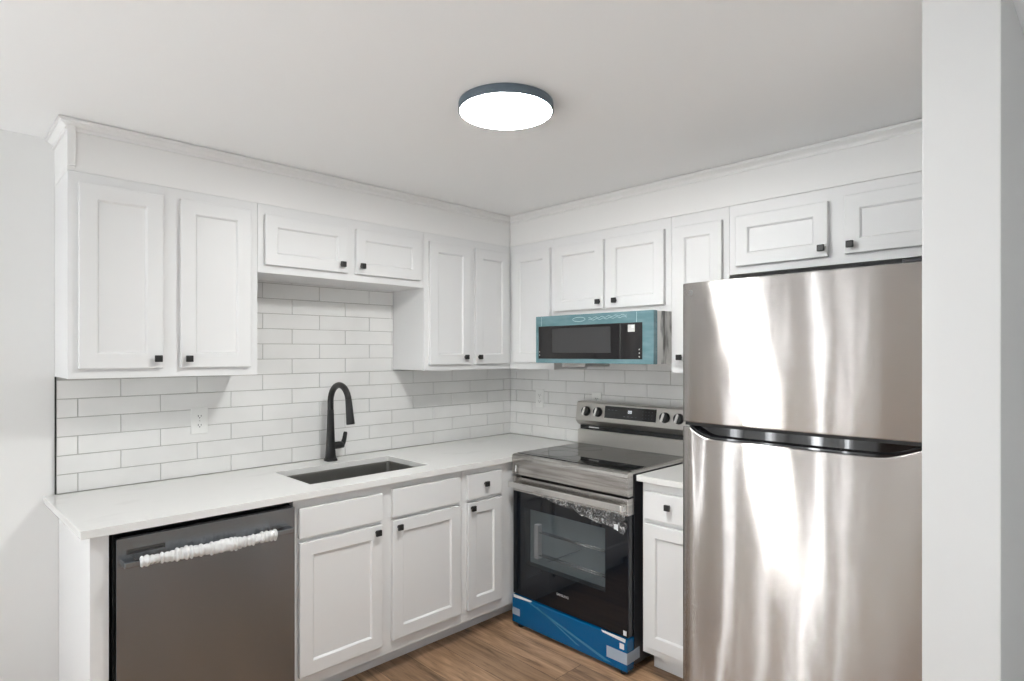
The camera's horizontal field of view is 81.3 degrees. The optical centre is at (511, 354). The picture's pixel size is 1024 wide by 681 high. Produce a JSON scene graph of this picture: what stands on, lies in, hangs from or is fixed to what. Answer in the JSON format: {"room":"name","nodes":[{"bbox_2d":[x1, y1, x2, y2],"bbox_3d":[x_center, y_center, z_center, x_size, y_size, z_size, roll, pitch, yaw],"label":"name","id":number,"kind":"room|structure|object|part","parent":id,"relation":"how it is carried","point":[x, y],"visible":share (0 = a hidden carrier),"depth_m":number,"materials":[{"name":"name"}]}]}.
{"room":"kitchen","nodes":[
{"label":"kitchen","id":0,"kind":"room"},
{"bbox_2d":[0,129,394,680],"bbox_3d":[-2.350,0.307,2.036,6.400,2.350,0.150,0,0,-44],"label":"wall","id":1,"kind":"structure","parent":0,"point":[29,530],"depth_m":2.36,"materials":[{"name":"white paint"}]},
{"bbox_2d":[55,170,256,378],"bbox_3d":[-1.482,-0.293,2.528,0.689,0.770,0.356,0,0,-44],"label":"upper cabinet","id":2,"kind":"object","parent":1,"relation":"attached to","point":[151,280],"visible":1,"depth_m":2.37,"materials":[{"name":"white wood"}]},
{"bbox_3d":[-1.506,-0.292,2.304,0.278,0.693,0.020,0,0,-44],"label":"door","id":3,"kind":"part","parent":2,"relation":"part of","materials":[{"name":"white wood"}]},
{"bbox_3d":[-1.406,0.018,2.370,0.027,0.027,0.025,0,0,-44],"label":"knob","id":4,"kind":"part","parent":2,"relation":"part of","materials":[{"name":"black metal"}]},
{"bbox_3d":[-1.326,0.019,2.449,0.027,0.027,0.025,0,0,-44],"label":"knob","id":5,"kind":"part","parent":2,"relation":"part of","materials":[{"name":"black metal"}]},
{"bbox_3d":[-1.260,-0.292,2.544,0.283,0.693,0.020,0,0,-44],"label":"door","id":6,"kind":"part","parent":2,"relation":"part of","materials":[{"name":"white wood"}]},
{"bbox_2d":[55,280,509,494],"bbox_3d":[-0.931,0.102,3.310,2.570,0.960,0.010,0,0,-44],"label":"backsplash","id":7,"kind":"structure","parent":1,"relation":"attached to","point":[110,432],"depth_m":3.07,"materials":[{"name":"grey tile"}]},
{"bbox_3d":[-1.849,0.330,2.413,0.004,0.476,0.010,0,0,-44],"label":"edge trim","id":8,"kind":"part","parent":7,"relation":"part of","materials":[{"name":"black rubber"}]},
{"bbox_2d":[191,407,207,433],"bbox_3d":[-1.459,0.311,2.783,0.074,0.120,0.008,0,0,-44],"label":"wall outlet","id":9,"kind":"object","parent":7,"relation":"attached to","point":[199,416],"visible":1,"depth_m":2.78,"materials":[{"name":"white plastic"}]},
{"bbox_2d":[196,422,202,427],"bbox_3d":[-1.458,0.332,2.781,0.033,0.025,0.002,0,0,-44],"label":"receptacle","id":10,"kind":"object","parent":9,"relation":"attached to","point":[198,424],"depth_m":2.78,"materials":[{"name":"white plastic"}]},
{"bbox_2d":[196,413,202,418],"bbox_3d":[-1.458,0.290,2.781,0.033,0.025,0.002,0,0,-44],"label":"receptacle","id":11,"kind":"object","parent":9,"relation":"attached to","point":[198,415],"depth_m":2.78,"materials":[{"name":"white plastic"}]},
{"bbox_2d":[257,203,423,291],"bbox_3d":[-0.908,-0.523,3.088,0.911,0.310,0.356,0,0,-44],"label":"upper cabinet","id":12,"kind":"object","parent":1,"relation":"attached to","point":[294,246],"visible":1,"depth_m":2.94,"materials":[{"name":"white wood"}]},
{"bbox_3d":[-0.968,-0.518,2.829,0.408,0.227,0.020,0,0,-44],"label":"door","id":13,"kind":"part","parent":12,"relation":"part of","materials":[{"name":"white wood"}]},
{"bbox_3d":[-0.831,-0.442,2.932,0.027,0.027,0.025,0,0,-44],"label":"knob","id":14,"kind":"part","parent":12,"relation":"part of","materials":[{"name":"black metal"}]},
{"bbox_3d":[-0.753,-0.444,3.008,0.027,0.027,0.025,0,0,-44],"label":"knob","id":15,"kind":"part","parent":12,"relation":"part of","materials":[{"name":"black metal"}]},
{"bbox_3d":[-0.647,-0.518,3.142,0.394,0.227,0.020,0,0,-44],"label":"door","id":16,"kind":"part","parent":12,"relation":"part of","materials":[{"name":"white wood"}]},
{"bbox_2d":[393,232,509,370],"bbox_3d":[-0.233,-0.293,3.747,0.975,0.770,0.356,0,0,-44],"label":"upper cabinet","id":17,"kind":"object","parent":1,"relation":"attached to","point":[460,317],"visible":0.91,"depth_m":3.48,"materials":[{"name":"white wood"}]},
{"bbox_3d":[-0.355,-0.286,3.428,0.297,0.690,0.020,0,0,-44],"label":"door","id":18,"kind":"part","parent":17,"relation":"part of","materials":[{"name":"white wood"}]},
{"bbox_3d":[-0.122,-0.286,3.656,0.277,0.690,0.020,0,0,-44],"label":"door","id":19,"kind":"part","parent":17,"relation":"part of","materials":[{"name":"white wood"}]},
{"bbox_2d":[55,124,921,246],"bbox_3d":[0.008,-0.774,2.355,2.581,0.188,2.690,0,0,-44],"label":"soffit","id":20,"kind":"structure","parent":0,"point":[76,151],"depth_m":2.68,"materials":[{"name":"white paint"}]},
{"bbox_2d":[45,115,921,223],"bbox_3d":[-0.112,-0.845,2.237,2.303,0.040,2.690,0,0,-44],"label":"trim","id":21,"kind":"structure","parent":20,"relation":"attached to","point":[58,129],"depth_m":2.65,"materials":[{"name":"white wood"}]},
{"bbox_2d":[511,167,921,246],"bbox_3d":[0.823,-0.687,2.927,0.010,0.014,2.370,0,0,-44],"label":"trim","id":22,"kind":"structure","parent":20,"relation":"attached to","point":[918,169],"depth_m":2.69,"materials":[{"name":"white wood"}]},
{"bbox_2d":[0,0,1023,215],"bbox_3d":[-0.062,-0.928,-0.306,6.800,0.120,6.800,0,0,-44],"label":"ceiling","id":23,"kind":"structure","parent":0,"point":[642,92],"depth_m":1.87,"materials":[{"name":"white paint"}]},
{"bbox_2d":[458,83,552,129],"bbox_3d":[-0.021,-0.852,2.066,0.328,0.032,0.328,0,0,-44],"label":"ceiling light","id":24,"kind":"object","parent":23,"relation":"in","point":[496,106],"visible":1,"depth_m":2.01,"materials":[{"name":"grey plastic"}]},
{"bbox_2d":[342,610,682,680],"bbox_3d":[-0.062,1.542,-0.306,6.800,0.120,6.800,0,0,-44],"label":"floor","id":25,"kind":"structure","parent":0,"point":[496,648],"depth_m":2.86,"materials":[{"name":"brown wood"}]},
{"bbox_2d":[59,519,108,680],"bbox_3d":[-1.596,1.040,2.209,0.053,0.883,0.653,0,0,-44],"label":"end panel","id":26,"kind":"object","parent":25,"relation":"on","point":[83,564],"visible":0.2,"depth_m":2.04,"materials":[{"name":"white wood"}]},
{"bbox_2d":[109,503,294,680],"bbox_3d":[-1.308,1.048,2.411,0.616,0.868,0.711,0,0,-44],"label":"dishwasher","id":27,"kind":"object","parent":25,"relation":"on","point":[212,598],"visible":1,"depth_m":2.18,"materials":[{"name":"grey metal"}]},
{"bbox_3d":[-1.086,0.701,2.183,0.577,0.022,0.043,0,0,-44],"label":"handle","id":28,"kind":"part","parent":27,"relation":"part of","materials":[{"name":"silver metal"}]},
{"bbox_2d":[288,471,461,680],"bbox_3d":[-0.789,1.040,2.965,0.891,0.884,0.698,0,0,-44],"label":"base cabinet","id":29,"kind":"object","parent":25,"relation":"on","point":[378,569],"visible":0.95,"depth_m":2.69,"materials":[{"name":"white wood"}]},
{"bbox_3d":[-0.734,0.696,2.580,0.394,0.124,0.020,0,0,-44],"label":"false drawer","id":30,"kind":"part","parent":29,"relation":"part of","materials":[{"name":"white wood"}]},
{"bbox_3d":[-0.733,1.053,2.580,0.392,0.554,0.020,0,0,-44],"label":"door","id":31,"kind":"part","parent":29,"relation":"part of","materials":[{"name":"white wood"}]},
{"bbox_3d":[-0.601,0.804,2.678,0.027,0.027,0.025,0,0,-44],"label":"knob","id":32,"kind":"part","parent":29,"relation":"part of","materials":[{"name":"black metal"}]},
{"bbox_3d":[-0.518,0.802,2.759,0.027,0.027,0.025,0,0,-44],"label":"knob","id":33,"kind":"part","parent":29,"relation":"part of","materials":[{"name":"black metal"}]},
{"bbox_3d":[-0.413,0.689,2.894,0.398,0.129,0.020,0,0,-44],"label":"false drawer","id":34,"kind":"part","parent":29,"relation":"part of","materials":[{"name":"white wood"}]},
{"bbox_3d":[-0.412,1.046,2.895,0.401,0.552,0.020,0,0,-44],"label":"door","id":35,"kind":"part","parent":29,"relation":"part of","materials":[{"name":"white wood"}]},
{"bbox_2d":[449,462,515,634],"bbox_3d":[-0.118,1.038,3.621,0.984,0.888,0.698,0,0,-44],"label":"base cabinet","id":36,"kind":"object","parent":25,"relation":"on","point":[487,498],"visible":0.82,"depth_m":3.17,"materials":[{"name":"white wood"}]},
{"bbox_2d":[43,433,576,539],"bbox_3d":[-0.704,0.578,3.050,2.605,0.039,0.680,0,0,-44],"label":"countertop","id":37,"kind":"structure","parent":36,"relation":"on","point":[89,514],"depth_m":2.54,"materials":[{"name":"white stone"}]},
{"bbox_2d":[324,382,354,461],"bbox_3d":[-0.869,0.354,3.110,0.127,0.419,0.262,0,0,-44],"label":"faucet","id":38,"kind":"object","parent":37,"relation":"on","point":[331,445],"visible":1,"depth_m":3.14,"materials":[{"name":"black metal"}]},
{"bbox_3d":[-0.896,0.230,3.092,0.032,0.170,0.220,0,0,-44],"label":"spout","id":39,"kind":"part","parent":38,"relation":"part of","materials":[{"name":"black metal"}]},
{"bbox_3d":[-0.924,0.462,3.196,0.086,0.089,0.038,0,0,-44],"label":"lever","id":40,"kind":"part","parent":38,"relation":"part of","materials":[{"name":"black metal"}]},
{"bbox_2d":[287,461,412,483],"bbox_3d":[-0.780,0.695,2.945,0.671,0.200,0.415,0,0,-44],"label":"sink","id":41,"kind":"object","parent":37,"relation":"in","point":[386,466],"visible":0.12,"depth_m":3.13,"materials":[{"name":"grey metal"}]},
{"bbox_3d":[-0.199,0.796,3.071,0.027,0.027,0.025,0,0,-44],"label":"knob","id":42,"kind":"part","parent":36,"relation":"part of","materials":[{"name":"black metal"}]},
{"bbox_3d":[-0.147,0.688,3.153,0.238,0.127,0.020,0,0,-44],"label":"drawer","id":43,"kind":"part","parent":36,"relation":"part of","materials":[{"name":"white wood"}]},
{"bbox_3d":[-0.146,1.046,3.155,0.239,0.552,0.020,0,0,-44],"label":"door","id":44,"kind":"part","parent":36,"relation":"part of","materials":[{"name":"white wood"}]},
{"bbox_2d":[508,400,684,674],"bbox_3d":[0.478,0.884,3.200,0.677,1.195,0.757,0,0,-44],"label":"range","id":45,"kind":"object","parent":25,"relation":"on","point":[578,507],"visible":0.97,"depth_m":3.02,"materials":[{"name":"grey"}]},
{"bbox_2d":[530,509,604,586],"bbox_3d":[0.288,0.977,3.049,0.003,0.301,0.536,0,0,-44],"label":"oven window","id":46,"kind":"structure","parent":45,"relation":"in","point":[582,557],"depth_m":3.04,"materials":[{"name":"black glass"}]},
{"bbox_3d":[0.252,0.704,2.981,0.047,0.032,0.738,0,0,-44],"label":"oven handle","id":47,"kind":"part","parent":45,"relation":"part of","materials":[{"name":"silver metal"}]},
{"bbox_3d":[0.284,1.385,3.014,0.060,0.149,0.751,0,0,-44],"label":"storage drawer","id":48,"kind":"part","parent":45,"relation":"part of","materials":[{"name":"blue plastic"}]},
{"bbox_3d":[0.288,1.025,3.018,0.050,0.558,0.749,0,0,-44],"label":"oven door","id":49,"kind":"part","parent":45,"relation":"part of","materials":[{"name":"black glass"}]},
{"bbox_3d":[0.441,0.342,3.578,0.030,0.058,0.058,0,0,-44],"label":"burner knob","id":50,"kind":"part","parent":45,"relation":"part of","materials":[{"name":"black"}]},
{"bbox_2d":[512,442,682,497],"bbox_3d":[0.490,0.598,3.211,0.634,0.118,0.756,0,0,-44],"label":"cooktop","id":51,"kind":"object","parent":45,"relation":"in","point":[604,469],"depth_m":3.04,"materials":[{"name":"grey"}]},
{"bbox_3d":[0.502,0.342,3.515,0.030,0.058,0.058,0,0,-44],"label":"burner knob","id":52,"kind":"part","parent":45,"relation":"part of","materials":[{"name":"black"}]},
{"bbox_3d":[0.684,0.359,3.400,0.094,0.144,0.752,0,0,-44],"label":"control panel","id":53,"kind":"part","parent":45,"relation":"part of","materials":[{"name":"silver metal"}]},
{"bbox_3d":[0.815,0.342,3.195,0.030,0.058,0.058,0,0,-44],"label":"burner knob","id":54,"kind":"part","parent":45,"relation":"part of","materials":[{"name":"black"}]},
{"bbox_3d":[0.874,0.342,3.135,0.030,0.058,0.058,0,0,-44],"label":"burner knob","id":55,"kind":"part","parent":45,"relation":"part of","materials":[{"name":"black"}]},
{"bbox_2d":[643,482,682,677],"bbox_3d":[0.908,1.034,2.834,0.618,0.895,0.321,0,0,-44],"label":"base cabinet","id":56,"kind":"object","parent":25,"relation":"on","point":[662,505],"visible":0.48,"depth_m":2.68,"materials":[{"name":"white wood"}]},
{"bbox_2d":[636,464,682,488],"bbox_3d":[0.905,0.571,2.841,0.599,0.028,0.336,0,0,-44],"label":"countertop","id":57,"kind":"structure","parent":56,"relation":"on","point":[672,476],"depth_m":2.72,"materials":[{"name":"white stone"}]},
{"bbox_3d":[0.712,0.691,2.643,0.020,0.126,0.280,0,0,-44],"label":"drawer","id":58,"kind":"part","parent":56,"relation":"part of","materials":[{"name":"white wood"}]},
{"bbox_3d":[0.712,1.059,2.643,0.020,0.566,0.280,0,0,-44],"label":"door","id":59,"kind":"part","parent":56,"relation":"part of","materials":[{"name":"white wood"}]},
{"bbox_3d":[0.688,0.681,2.636,0.025,0.027,0.027,0,0,-44],"label":"knob","id":60,"kind":"part","parent":56,"relation":"part of","materials":[{"name":"black metal"}]},
{"bbox_2d":[683,258,921,680],"bbox_3d":[1.243,0.595,2.331,0.776,1.774,0.846,0,0,-44],"label":"refrigerator","id":61,"kind":"object","parent":25,"relation":"on","point":[802,391],"visible":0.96,"depth_m":2.03,"materials":[{"name":"grey metal"}]},
{"bbox_3d":[0.998,0.856,2.091,0.090,1.141,0.846,0,0,-44],"label":"door","id":62,"kind":"part","parent":61,"relation":"part of","materials":[{"name":"silver metal"}]},
{"bbox_3d":[0.998,-0.006,2.091,0.090,0.549,0.846,0,0,-44],"label":"freezer door","id":63,"kind":"part","parent":61,"relation":"part of","materials":[{"name":"silver metal"}]},
{"bbox_3d":[1.005,0.275,2.098,0.070,0.012,0.830,0,0,-44],"label":"freezer door trim","id":64,"kind":"part","parent":61,"relation":"part of","materials":[{"name":"black rubber"}]},
{"bbox_2d":[922,0,1023,680],"bbox_3d":[1.475,0.307,1.805,1.250,2.350,0.147,0,0,-44],"label":"wall partition","id":65,"kind":"structure","parent":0,"point":[973,50],"depth_m":1.38,"materials":[{"name":"white paint"}]},
{"bbox_3d":[2.351,0.307,1.910,0.150,2.350,6.600,0,0,-44],"label":"wall","id":66,"kind":"structure","parent":0,"visible":0},
{"bbox_2d":[510,239,586,369],"bbox_3d":[0.222,-0.293,3.743,0.332,0.770,0.372,0,0,-44],"label":"upper cabinet","id":67,"kind":"object","parent":66,"relation":"attached to","point":[531,264],"visible":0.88,"depth_m":3.64,"materials":[{"name":"white wood"}]},
{"bbox_3d":[0.119,-0.288,3.624,0.020,0.676,0.309,0,0,-44],"label":"door","id":68,"kind":"part","parent":67,"relation":"part of","materials":[{"name":"white wood"}]},
{"bbox_3d":[0.124,-0.293,3.648,0.019,0.770,0.372,0,0,-44],"label":"frame","id":69,"kind":"part","parent":67,"relation":"part of","materials":[{"name":"white wood"}]},
{"bbox_2d":[510,364,682,442],"bbox_3d":[0.924,0.182,3.256,0.009,0.800,2.680,0,0,-44],"label":"backsplash","id":70,"kind":"structure","parent":66,"relation":"attached to","point":[646,384],"depth_m":3.80,"materials":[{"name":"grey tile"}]},
{"bbox_2d":[536,389,543,406],"bbox_3d":[0.187,0.296,3.999,0.008,0.120,0.074,0,0,-44],"label":"wall outlet","id":71,"kind":"object","parent":70,"relation":"attached to","point":[539,392],"visible":1,"depth_m":3.99,"materials":[{"name":"white plastic"}]},
{"bbox_2d":[592,392,601,400],"bbox_3d":[0.520,0.295,3.658,0.008,0.120,0.074,0,0,-44],"label":"wall outlet","id":72,"kind":"object","parent":70,"relation":"attached to","point":[596,396],"visible":0.5,"depth_m":3.65,"materials":[{"name":"white plastic"}]},
{"bbox_2d":[554,217,671,315],"bbox_3d":[0.614,-0.446,3.323,0.356,0.465,0.774,0,0,-44],"label":"upper cabinet","id":73,"kind":"object","parent":66,"relation":"attached to","point":[629,267],"visible":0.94,"depth_m":3.17,"materials":[{"name":"white wood"}]},
{"bbox_3d":[0.376,-0.436,3.362,0.020,0.377,0.352,0,0,-44],"label":"door","id":74,"kind":"part","parent":73,"relation":"part of","materials":[{"name":"white wood"}]},
{"bbox_2d":[536,310,671,366],"bbox_3d":[0.569,-0.071,3.279,0.464,0.282,0.772,0,0,-44],"label":"microwave","id":75,"kind":"object","parent":73,"relation":"attached to","point":[642,336],"visible":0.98,"depth_m":3.05,"materials":[{"name":"steel"},{"name":"black glass"},{"name":"teal blue plastic film"}]},
{"bbox_3d":[0.391,-0.065,3.132,0.002,0.180,0.687,0,0,-44],"label":"door glass","id":76,"kind":"part","parent":75,"relation":"part of","materials":[{"name":"black glass"}]},
{"bbox_3d":[0.637,-0.435,3.094,0.020,0.375,0.350,0,0,-44],"label":"door","id":77,"kind":"part","parent":73,"relation":"part of","materials":[{"name":"white wood"}]},
{"bbox_2d":[672,207,742,372],"bbox_3d":[0.990,-0.293,2.939,0.356,0.770,0.299,0,0,-44],"label":"upper cabinet","id":78,"kind":"object","parent":66,"relation":"attached to","point":[700,240],"visible":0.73,"depth_m":2.86,"materials":[{"name":"white wood"}]},
{"bbox_3d":[0.809,0.016,2.886,0.025,0.027,0.027,0,0,-44],"label":"knob","id":79,"kind":"part","parent":78,"relation":"part of","materials":[{"name":"black metal"}]},
{"bbox_3d":[0.885,-0.283,2.841,0.020,0.674,0.246,0,0,-44],"label":"door","id":80,"kind":"part","parent":78,"relation":"part of","materials":[{"name":"white wood"}]},
{"bbox_2d":[730,171,921,277],"bbox_3d":[1.417,-0.521,2.501,0.356,0.315,0.924,0,0,-44],"label":"upper cabinet","id":81,"kind":"object","parent":66,"relation":"attached to","point":[878,221],"visible":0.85,"depth_m":2.43,"materials":[{"name":"white wood"}]},
{"bbox_3d":[1.153,-0.510,2.567,0.020,0.225,0.388,0,0,-44],"label":"door","id":82,"kind":"part","parent":81,"relation":"part of","materials":[{"name":"white wood"}]},
{"bbox_3d":[1.258,-0.432,2.427,0.025,0.027,0.027,0,0,-44],"label":"knob","id":83,"kind":"part","parent":81,"relation":"part of","materials":[{"name":"black metal"}]},
{"bbox_3d":[1.333,-0.434,2.350,0.025,0.027,0.027,0,0,-44],"label":"knob","id":84,"kind":"part","parent":81,"relation":"part of","materials":[{"name":"black metal"}]},
{"bbox_3d":[1.470,-0.516,2.242,0.020,0.232,0.396,0,0,-44],"label":"door","id":85,"kind":"part","parent":81,"relation":"part of","materials":[{"name":"white wood"}]}
]}

